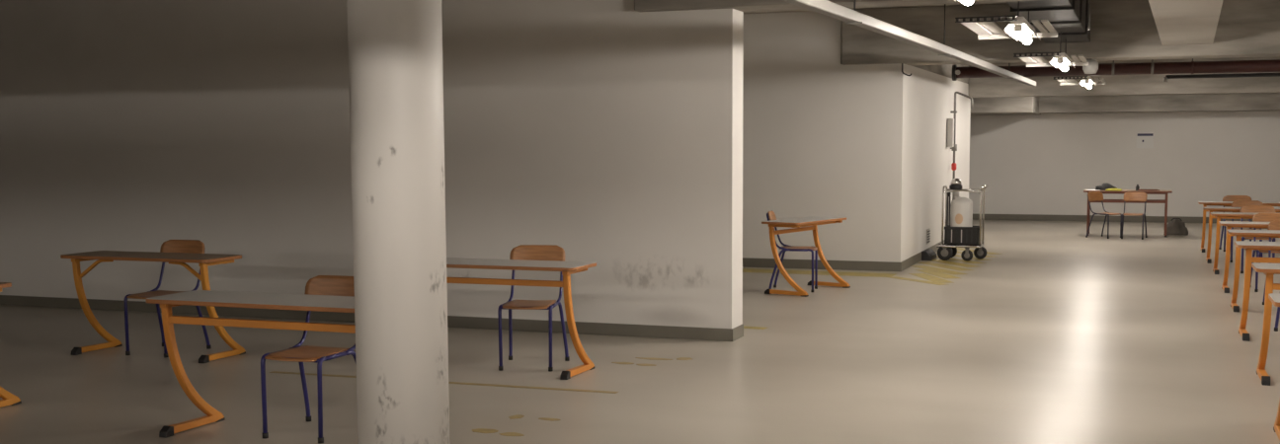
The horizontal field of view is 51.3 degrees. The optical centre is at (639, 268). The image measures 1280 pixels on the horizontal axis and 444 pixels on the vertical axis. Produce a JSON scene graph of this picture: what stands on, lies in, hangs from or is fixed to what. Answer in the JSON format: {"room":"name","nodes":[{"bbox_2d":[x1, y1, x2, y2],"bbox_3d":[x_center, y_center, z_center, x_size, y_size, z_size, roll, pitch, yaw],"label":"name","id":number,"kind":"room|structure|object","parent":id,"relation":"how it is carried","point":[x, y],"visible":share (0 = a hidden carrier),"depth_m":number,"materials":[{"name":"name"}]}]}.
{"room":"basement classroom","nodes":[
{"label":"basement classroom","id":0,"kind":"room"},
{"bbox_2d":[0,0,743,328],"bbox_3d":[-4.853,-1.171,12.648,12.015,3.150,0.300,2,6,20],"label":"wall","id":1,"kind":"structure","parent":0,"point":[608,133],"depth_m":11.67,"materials":[{"name":"white paint"}]},
{"bbox_2d":[0,295,743,341],"bbox_3d":[-4.843,0.348,12.785,12.027,0.100,0.312,2,6,20],"label":"baseboard","id":2,"kind":"structure","parent":1,"relation":"attached to","point":[584,328],"depth_m":11.38,"materials":[{"name":"grey paint"}]},
{"bbox_2d":[634,0,1035,11],"bbox_3d":[5.298,-2.150,8.689,11.260,0.545,0.440,2,6,20],"label":"beam","id":3,"kind":"structure","parent":1,"relation":"attached to","point":[639,5],"depth_m":10.21,"materials":[{"name":"concrete"}]},
{"bbox_2d":[0,220,1279,443],"bbox_3d":[-0.268,0.733,10.092,23.100,0.200,37.100,2,6,20],"label":"floor","id":4,"kind":"structure","parent":0,"point":[1065,336],"depth_m":9.25,"materials":[{"name":"concrete"}]},
{"bbox_2d":[0,282,21,407],"bbox_3d":[-4.450,0.462,8.098,1.340,0.755,0.513,2,6,20],"label":"school desk","id":5,"kind":"object","parent":4,"relation":"on","point":[9,399],"visible":1,"depth_m":8.05,"materials":[{"name":"brown laminate"}]},
{"bbox_2d":[60,250,245,363],"bbox_3d":[-3.638,0.277,10.006,1.340,0.755,0.513,2,6,20],"label":"school desk","id":6,"kind":"object","parent":4,"relation":"on","point":[203,260],"visible":0.96,"depth_m":9.92,"materials":[{"name":"brown laminate"}]},
{"bbox_2d":[123,240,211,358],"bbox_3d":[-3.605,0.222,10.148,0.452,0.838,0.530,2,6,19],"label":"chair","id":7,"kind":"object","parent":4,"relation":"on","point":[171,246],"visible":0.57,"depth_m":10.27,"materials":[{"name":"brown wood"}]},
{"bbox_2d":[145,290,355,438],"bbox_3d":[-1.894,0.539,7.157,1.460,0.755,0.513,2,6,20],"label":"school desk","id":8,"kind":"object","parent":4,"relation":"on","point":[256,300],"visible":0.55,"depth_m":7.12,"materials":[{"name":"grey laminate"}]},
{"bbox_2d":[260,275,356,443],"bbox_3d":[-1.769,0.483,7.301,0.452,0.838,0.530,2,6,20],"label":"chair","id":9,"kind":"object","parent":4,"relation":"on","point":[332,285],"visible":0.74,"depth_m":7.29,"materials":[{"name":"brown wood"}]},
{"bbox_2d":[346,0,449,443],"bbox_3d":[-1.037,-0.529,5.700,0.394,3.150,0.394,2,6,20],"label":"column","id":10,"kind":"structure","parent":4,"relation":"on","point":[396,76],"depth_m":5.58,"materials":[{"name":"white paint"}]},
{"bbox_2d":[269,371,618,394],"bbox_3d":[-1.351,0.756,8.833,2.551,0.002,0.055,2,6,19],"label":"floor marking","id":11,"kind":"object","parent":4,"relation":"on","point":[273,371],"depth_m":8.69,"materials":[{"name":"paint"}]},
{"bbox_2d":[472,428,498,433],"bbox_3d":[-0.856,0.897,7.326,0.164,0.002,0.106,2,6,20],"label":"paint stain","id":12,"kind":"object","parent":4,"relation":"on","point":[481,431],"visible":1,"depth_m":7.32,"materials":[{"name":"paint"}]},
{"bbox_2d":[498,432,523,436],"bbox_3d":[-0.694,0.905,7.235,0.146,0.002,0.089,2,6,20],"label":"paint stain","id":13,"kind":"object","parent":4,"relation":"on","point":[505,434],"visible":1,"depth_m":7.22,"materials":[{"name":"paint"}]},
{"bbox_2d":[508,414,524,419],"bbox_3d":[-0.713,0.861,7.698,0.090,0.002,0.105,-2,6,-13],"label":"paint stain","id":14,"kind":"object","parent":4,"relation":"on","point":[516,416],"visible":1,"depth_m":7.69,"materials":[{"name":"paint"}]},
{"bbox_2d":[446,257,596,380],"bbox_3d":[-0.978,0.335,9.270,1.340,0.755,0.513,2,6,20],"label":"school desk","id":15,"kind":"object","parent":4,"relation":"on","point":[567,269],"visible":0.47,"depth_m":9.02,"materials":[{"name":"grey laminate"}]},
{"bbox_2d":[497,244,569,372],"bbox_3d":[-0.763,0.275,9.449,0.452,0.838,0.530,0,5,7],"label":"chair","id":16,"kind":"object","parent":4,"relation":"on","point":[522,252],"visible":0.88,"depth_m":9.58,"materials":[{"name":"brown wood"}]},
{"bbox_2d":[538,417,560,421],"bbox_3d":[-0.520,0.867,7.623,0.141,0.002,0.066,2,6,20],"label":"paint stain","id":17,"kind":"object","parent":4,"relation":"on","point":[543,419],"visible":1,"depth_m":7.63,"materials":[{"name":"paint"}]},
{"bbox_2d":[611,362,634,364],"bbox_3d":[-0.125,0.683,9.551,0.173,0.002,0.095,2,6,20],"label":"paint stain","id":18,"kind":"object","parent":4,"relation":"on","point":[611,362],"visible":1,"depth_m":9.56,"materials":[{"name":"paint"}]},
{"bbox_2d":[636,363,655,366],"bbox_3d":[0.045,0.690,9.467,0.146,0.002,0.094,0,5,0],"label":"paint stain","id":19,"kind":"object","parent":4,"relation":"on","point":[641,364],"visible":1,"depth_m":9.47,"materials":[{"name":"paint"}]},
{"bbox_2d":[635,357,672,360],"bbox_3d":[0.101,0.665,9.731,0.288,0.002,0.086,2,6,20],"label":"paint stain","id":20,"kind":"object","parent":4,"relation":"on","point":[651,359],"visible":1,"depth_m":9.73,"materials":[{"name":"paint"}]},
{"bbox_2d":[676,357,692,360],"bbox_3d":[0.328,0.664,9.724,0.124,0.002,0.111,0,5,4],"label":"paint stain","id":21,"kind":"object","parent":4,"relation":"on","point":[679,359],"visible":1,"depth_m":9.72,"materials":[{"name":"paint"}]},
{"bbox_2d":[743,326,767,329],"bbox_3d":[0.915,0.508,11.342,0.331,0.002,0.120,2,6,24],"label":"floor marking","id":22,"kind":"object","parent":4,"relation":"on","point":[757,328],"depth_m":11.30,"materials":[{"name":"yellow paint"}]},
{"bbox_2d":[766,210,817,292],"bbox_3d":[1.610,-0.180,14.139,0.530,0.838,0.452,1,6,13],"label":"chair","id":23,"kind":"object","parent":4,"relation":"on","point":[770,214],"visible":0.77,"depth_m":14.15,"materials":[{"name":"brown wood"}]},
{"bbox_2d":[761,216,850,297],"bbox_3d":[1.769,-0.134,14.083,0.513,0.755,1.140,3,7,34],"label":"school desk","id":24,"kind":"object","parent":4,"relation":"on","point":[812,222],"visible":0.98,"depth_m":13.87,"materials":[{"name":"grey laminate"}]},
{"bbox_2d":[742,268,897,277],"bbox_3d":[0.282,-0.002,16.753,5.843,0.002,0.420,2,6,22],"label":"floor marking","id":25,"kind":"object","parent":4,"relation":"on","point":[744,270],"depth_m":15.97,"materials":[{"name":"yellow paint"}]},
{"bbox_2d":[921,248,936,260],"bbox_3d":[3.861,-0.176,17.785,0.130,0.120,0.500,2,6,20],"label":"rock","id":26,"kind":"object","parent":4,"relation":"on","point":[928,254],"visible":1,"depth_m":17.57,"materials":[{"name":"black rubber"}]},
{"bbox_2d":[889,247,1000,285],"bbox_3d":[4.006,-0.055,17.132,0.965,0.002,5.264,2,6,20],"label":"hatched marking","id":27,"kind":"object","parent":4,"relation":"on","point":[935,272],"visible":0.8,"depth_m":16.30,"materials":[{"name":"yellow paint"}]},
{"bbox_2d":[935,184,987,261],"bbox_3d":[4.267,-0.603,17.645,0.621,0.993,0.492,2,6,20],"label":"trolley","id":28,"kind":"object","parent":4,"relation":"on","point":[944,252],"visible":0.93,"depth_m":17.55,"materials":[{"name":"white metal"}]},
{"bbox_2d":[944,226,979,245],"bbox_3d":[4.278,-0.433,17.657,0.456,0.238,0.320,2,6,20],"label":"crate","id":29,"kind":"object","parent":28,"relation":"on","point":[952,235],"visible":0.84,"depth_m":17.51,"materials":[{"name":"black plastic"}]},
{"bbox_2d":[946,192,951,227],"bbox_3d":[4.087,-0.677,17.652,0.048,0.700,0.048,2,6,20],"label":"tripod","id":30,"kind":"object","parent":29,"relation":"in","point":[948,194],"visible":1,"depth_m":17.64,"materials":[{"name":"metal"}]},
{"bbox_2d":[949,178,972,227],"bbox_3d":[4.258,-0.755,17.634,0.285,0.858,0.285,-3,6,-24],"label":"canister","id":31,"kind":"object","parent":29,"relation":"in","point":[961,211],"visible":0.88,"depth_m":17.54,"materials":[{"name":"grey"}]},
{"bbox_2d":[955,213,962,224],"bbox_3d":[4.194,-0.645,17.520,0.107,0.140,0.010,3,6,27],"label":"print","id":32,"kind":"object","parent":31,"relation":"attached to","point":[958,216],"depth_m":17.51,"materials":[{"name":"beige"}]},
{"bbox_2d":[1085,191,1121,239],"bbox_3d":[7.490,-0.856,21.508,0.398,0.737,0.466,-4,6,-31],"label":"chair","id":33,"kind":"object","parent":4,"relation":"on","point":[1091,196],"visible":0.99,"depth_m":21.57,"materials":[{"name":"brown wood"}]},
{"bbox_2d":[1083,189,1172,237],"bbox_3d":[8.037,-0.908,21.992,1.360,0.745,0.600,2,6,20],"label":"table","id":34,"kind":"object","parent":4,"relation":"on","point":[1160,192],"visible":0.84,"depth_m":21.74,"materials":[{"name":"brown laminate"}]},
{"bbox_2d":[1095,183,1117,190],"bbox_3d":[7.737,-1.352,22.112,0.364,0.116,0.306,2,6,20],"label":"bag","id":35,"kind":"object","parent":34,"relation":"on","point":[1103,187],"visible":0.75,"depth_m":22.03,"materials":[{"name":"fabric"}]},
{"bbox_2d":[1105,188,1121,190],"bbox_3d":[7.764,-1.285,21.832,0.240,0.038,0.180,2,6,26],"label":"folder","id":36,"kind":"object","parent":34,"relation":"on","point":[1107,189],"visible":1,"depth_m":21.76,"materials":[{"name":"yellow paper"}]},
{"bbox_2d":[1120,191,1147,239],"bbox_3d":[7.902,-0.839,21.312,0.398,0.737,0.466,2,6,24],"label":"chair","id":37,"kind":"object","parent":4,"relation":"on","point":[1130,196],"visible":1,"depth_m":21.41,"materials":[{"name":"brown wood"}]},
{"bbox_2d":[1166,218,1188,236],"bbox_3d":[8.884,-0.687,22.070,0.375,0.283,0.256,2,6,20],"label":"bag","id":38,"kind":"object","parent":4,"relation":"on","point":[1176,227],"visible":0.9,"depth_m":21.98,"materials":[{"name":"grey fabric"}]},
{"bbox_2d":[1209,212,1257,274],"bbox_3d":[7.350,-0.280,15.585,1.260,0.710,0.482,2,6,20],"label":"school desk","id":39,"kind":"object","parent":4,"relation":"on","point":[1218,215],"visible":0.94,"depth_m":15.64,"materials":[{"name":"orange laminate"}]},
{"bbox_2d":[1218,195,1252,251],"bbox_3d":[8.435,-0.626,18.819,0.420,0.779,0.493,2,6,20],"label":"chair","id":40,"kind":"object","parent":4,"relation":"on","point":[1227,198],"visible":0.29,"depth_m":18.98,"materials":[{"name":"brown wood"}]},
{"bbox_2d":[1198,201,1279,252],"bbox_3d":[8.451,-0.565,18.576,1.246,0.702,0.477,2,6,20],"label":"school desk","id":41,"kind":"object","parent":4,"relation":"on","point":[1205,203],"visible":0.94,"depth_m":18.61,"materials":[{"name":"grey laminate"}]},
{"bbox_2d":[1203,207,1279,263],"bbox_3d":[7.856,-0.411,16.991,1.246,0.702,0.477,2,6,20],"label":"school desk","id":42,"kind":"object","parent":4,"relation":"on","point":[1211,209],"visible":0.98,"depth_m":17.04,"materials":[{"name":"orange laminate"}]},
{"bbox_2d":[1218,221,1270,293],"bbox_3d":[6.640,-0.101,13.692,1.273,0.717,0.487,2,6,20],"label":"school desk","id":43,"kind":"object","parent":4,"relation":"on","point":[1229,224],"visible":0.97,"depth_m":13.77,"materials":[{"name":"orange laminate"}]},
{"bbox_2d":[1229,200,1263,262],"bbox_3d":[7.843,-0.473,17.233,0.420,0.779,0.493,2,6,24],"label":"chair","id":44,"kind":"object","parent":4,"relation":"on","point":[1238,203],"visible":0.41,"depth_m":17.35,"materials":[{"name":"brown wood"}]},
{"bbox_2d":[1227,230,1279,313],"bbox_3d":[6.069,0.038,12.172,1.300,0.732,0.498,2,6,20],"label":"school desk","id":45,"kind":"object","parent":4,"relation":"on","point":[1239,234],"visible":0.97,"depth_m":12.24,"materials":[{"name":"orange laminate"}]},
{"bbox_2d":[1234,240,1279,341],"bbox_3d":[5.387,0.195,10.439,1.340,0.755,0.513,2,6,20],"label":"school desk","id":46,"kind":"object","parent":4,"relation":"on","point":[1248,247],"visible":1,"depth_m":10.48,"materials":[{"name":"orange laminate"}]},
{"bbox_2d":[1240,205,1275,273],"bbox_3d":[7.335,-0.342,15.828,0.425,0.788,0.498,2,6,21],"label":"chair","id":47,"kind":"object","parent":4,"relation":"on","point":[1246,208],"visible":0.52,"depth_m":15.95,"materials":[{"name":"brown wood"}]},
{"bbox_2d":[1250,213,1279,292],"bbox_3d":[6.624,-0.163,13.936,0.429,0.796,0.503,2,6,20],"label":"chair","id":48,"kind":"object","parent":4,"relation":"on","point":[1259,217],"visible":0.56,"depth_m":14.11,"materials":[{"name":"brown wood"}]},
{"bbox_2d":[1251,262,1279,386],"bbox_3d":[4.654,0.378,8.544,1.340,0.755,0.513,2,6,20],"label":"school desk","id":49,"kind":"object","parent":4,"relation":"on","point":[1268,270],"visible":0.99,"depth_m":8.62,"materials":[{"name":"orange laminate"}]},
{"bbox_2d":[1262,220,1279,305],"bbox_3d":[6.058,-0.025,12.415,0.438,0.813,0.514,2,6,24],"label":"chair","id":50,"kind":"object","parent":4,"relation":"on","point":[1274,225],"visible":0.44,"depth_m":12.63,"materials":[{"name":"brown wood"}]},
{"bbox_2d":[1268,293,1279,440],"bbox_3d":[3.934,0.548,6.782,1.340,0.755,0.513,2,6,20],"label":"school desk","id":51,"kind":"object","parent":4,"relation":"on","point":[1274,298],"visible":1,"depth_m":7.05,"materials":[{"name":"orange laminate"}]},
{"bbox_2d":[1274,307,1279,331],"bbox_3d":[5.372,0.130,10.684,0.452,0.838,0.530,2,6,19],"label":"chair","id":52,"kind":"object","parent":4,"relation":"on","point":[1278,308],"visible":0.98,"depth_m":10.95,"materials":[{"name":"blue metal"}]},
{"bbox_2d":[742,11,970,262],"bbox_3d":[-1.437,-2.007,21.302,12.330,3.150,6.820,2,6,20],"label":"wall","id":53,"kind":"structure","parent":0,"point":[864,144],"depth_m":16.39,"materials":[{"name":"white paint"}]},
{"bbox_2d":[742,257,900,271],"bbox_3d":[0.185,-0.102,17.214,6.330,0.115,0.012,2,6,20],"label":"baseboard","id":54,"kind":"structure","parent":53,"relation":"attached to","point":[747,262],"depth_m":16.40,"materials":[{"name":"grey paint"}]},
{"bbox_2d":[840,20,968,83],"bbox_3d":[3.972,-3.083,19.146,0.745,0.650,6.860,2,6,20],"label":"beam","id":55,"kind":"structure","parent":53,"relation":"on","point":[945,70],"depth_m":19.06,"materials":[{"name":"concrete"}]},
{"bbox_2d":[900,240,944,271],"bbox_3d":[4.349,-0.318,19.287,0.012,0.115,6.832,2,6,20],"label":"baseboard","id":56,"kind":"structure","parent":53,"relation":"attached to","point":[912,261],"depth_m":16.94,"materials":[{"name":"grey paint"}]},
{"bbox_2d":[926,229,930,244],"bbox_3d":[3.919,-0.428,18.114,0.020,0.200,0.240,2,6,20],"label":"air vent","id":57,"kind":"object","parent":53,"relation":"in","point":[927,230],"visible":1,"depth_m":18.06,"materials":[{"name":"grey plastic"}]},
{"bbox_2d":[947,91,972,207],"bbox_3d":[4.739,-1.477,19.779,0.317,2.285,0.466,2,6,20],"label":"riser pipe","id":58,"kind":"object","parent":53,"relation":"attached to","point":[951,122],"visible":0.88,"depth_m":19.84,"materials":[{"name":"metal"}]},
{"bbox_2d":[841,0,1279,65],"bbox_3d":[7.620,-2.644,14.366,10.900,0.655,0.500,2,6,20],"label":"beam","id":59,"kind":"structure","parent":53,"relation":"attached to","point":[1120,30],"depth_m":15.08,"materials":[{"name":"concrete"}]},
{"bbox_2d":[1082,59,1098,74],"bbox_3d":[5.124,-2.293,15.154,0.170,0.170,0.170,2,6,20],"label":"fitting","id":60,"kind":"object","parent":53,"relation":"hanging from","point":[1092,67],"visible":0.95,"depth_m":15.09,"materials":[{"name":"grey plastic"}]},
{"bbox_2d":[968,56,1279,97],"bbox_3d":[10.237,-3.114,20.309,10.170,0.865,0.400,2,6,20],"label":"beam","id":61,"kind":"structure","parent":53,"relation":"attached to","point":[1116,85],"depth_m":21.02,"materials":[{"name":"concrete"}]},
{"bbox_2d":[743,1,1006,13],"bbox_3d":[-0.283,-2.627,9.773,23.100,0.250,37.100,2,6,20],"label":"ceiling","id":62,"kind":"structure","parent":0,"point":[786,11],"depth_m":15.76,"materials":[{"name":"concrete"}]},
{"bbox_2d":[782,0,1036,86],"bbox_3d":[2.882,-2.367,12.417,0.128,0.795,15.606,2,6,22],"label":"cable tray","id":63,"kind":"object","parent":62,"relation":"hanging from","point":[828,8],"visible":0.89,"depth_m":10.08,"materials":[{"name":"metal"}]},
{"bbox_2d":[954,0,973,5],"bbox_3d":[1.673,-1.901,7.447,0.670,0.773,1.500,2,6,20],"label":"ceiling light","id":64,"kind":"object","parent":62,"relation":"hanging from","point":[965,2],"visible":1,"depth_m":7.79,"materials":[{"name":"white metal"}]},
{"bbox_2d":[955,0,1057,44],"bbox_3d":[2.981,-2.219,10.732,0.670,0.773,1.500,2,6,20],"label":"ceiling light","id":65,"kind":"object","parent":62,"relation":"hanging from","point":[1019,28],"visible":1,"depth_m":10.61,"materials":[{"name":"white metal"}]},
{"bbox_2d":[1014,24,1022,32],"bbox_3d":[2.933,-1.859,10.329,0.060,0.057,0.050,2,6,20],"label":"socket","id":66,"kind":"object","parent":65,"relation":"attached to","point":[1017,28],"depth_m":10.31,"materials":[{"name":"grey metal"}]},
{"bbox_2d":[1006,0,1091,43],"bbox_3d":[3.870,-2.530,12.476,0.520,0.490,5.630,2,6,20],"label":"ventilation duct","id":67,"kind":"object","parent":62,"relation":"hanging from","point":[1068,17],"visible":0.88,"depth_m":12.18,"materials":[{"name":"metal"}]},
{"bbox_2d":[1013,31,1088,72],"bbox_3d":[4.372,-2.489,14.099,0.670,0.773,1.500,2,6,20],"label":"ceiling light","id":68,"kind":"object","parent":67,"relation":"hanging from","point":[1061,60],"visible":0.99,"depth_m":13.99,"materials":[{"name":"white metal"}]},
{"bbox_2d":[1056,58,1063,64],"bbox_3d":[4.323,-2.129,13.696,0.060,0.057,0.050,2,6,20],"label":"socket","id":69,"kind":"object","parent":68,"relation":"attached to","point":[1060,60],"depth_m":13.67,"materials":[{"name":"grey metal"}]},
{"bbox_2d":[1053,76,1106,88],"bbox_3d":[6.466,-3.030,19.534,0.670,0.773,1.500,2,6,20],"label":"ceiling light","id":70,"kind":"object","parent":62,"relation":"hanging from","point":[1087,81],"visible":0.99,"depth_m":19.48,"materials":[{"name":"white metal"}]},
{"bbox_2d":[1087,0,1090,30],"bbox_3d":[3.792,-2.331,11.222,0.022,0.650,0.022,5,7,43],"label":"hanging rod","id":71,"kind":"object","parent":62,"relation":"hanging from","point":[1088,28],"visible":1,"depth_m":11.24,"materials":[{"name":"metal"}]},
{"bbox_2d":[952,58,1279,80],"bbox_3d":[9.133,-2.877,17.148,10.020,0.730,0.240,2,6,20],"label":"pipe","id":72,"kind":"object","parent":62,"relation":"hanging from","point":[1272,65],"visible":0.87,"depth_m":18.00,"materials":[{"name":"metal"}]},
{"bbox_2d":[1148,0,1223,45],"bbox_3d":[4.966,-2.467,12.071,0.520,0.550,5.709,2,6,22],"label":"beam","id":73,"kind":"structure","parent":62,"relation":"attached to","point":[1177,22],"depth_m":11.55,"materials":[{"name":"grey paint"}]},
{"bbox_2d":[1163,72,1279,81],"bbox_3d":[10.450,-2.458,16.721,7.230,0.103,0.057,2,6,20],"label":"pipe","id":74,"kind":"object","parent":62,"relation":"hanging from","point":[1165,79],"visible":1,"depth_m":17.72,"materials":[{"name":"black metal"}]},
{"bbox_2d":[968,110,1279,217],"bbox_3d":[8.870,-2.478,25.764,16.500,3.150,0.300,2,6,20],"label":"wall","id":75,"kind":"structure","parent":0,"point":[1043,163],"depth_m":25.52,"materials":[{"name":"white paint"}]},
{"bbox_2d":[970,96,1040,115],"bbox_3d":[4.064,-3.286,26.149,7.180,0.590,2.200,2,6,20],"label":"beam","id":76,"kind":"structure","parent":75,"relation":"attached to","point":[1018,105],"depth_m":24.11,"materials":[{"name":"concrete"}]},
{"bbox_2d":[972,213,1252,223],"bbox_3d":[8.822,-0.955,25.760,16.500,0.120,0.015,2,6,20],"label":"baseboard","id":77,"kind":"structure","parent":75,"relation":"attached to","point":[1033,217],"depth_m":25.79,"materials":[{"name":"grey paint"}]},
{"bbox_2d":[1136,132,1153,148],"bbox_3d":[9.604,-2.430,25.329,0.300,0.310,0.006,2,6,20],"label":"notice","id":78,"kind":"object","parent":75,"relation":"attached to","point":[1144,139],"visible":1,"depth_m":25.33,"materials":[{"name":"white paper"}]},
{"bbox_2d":[1038,92,1279,113],"bbox_3d":[12.038,-2.987,23.936,9.320,0.300,0.800,2,6,20],"label":"beam","id":79,"kind":"structure","parent":75,"relation":"attached to","point":[1211,102],"depth_m":24.45,"materials":[{"name":"concrete"}]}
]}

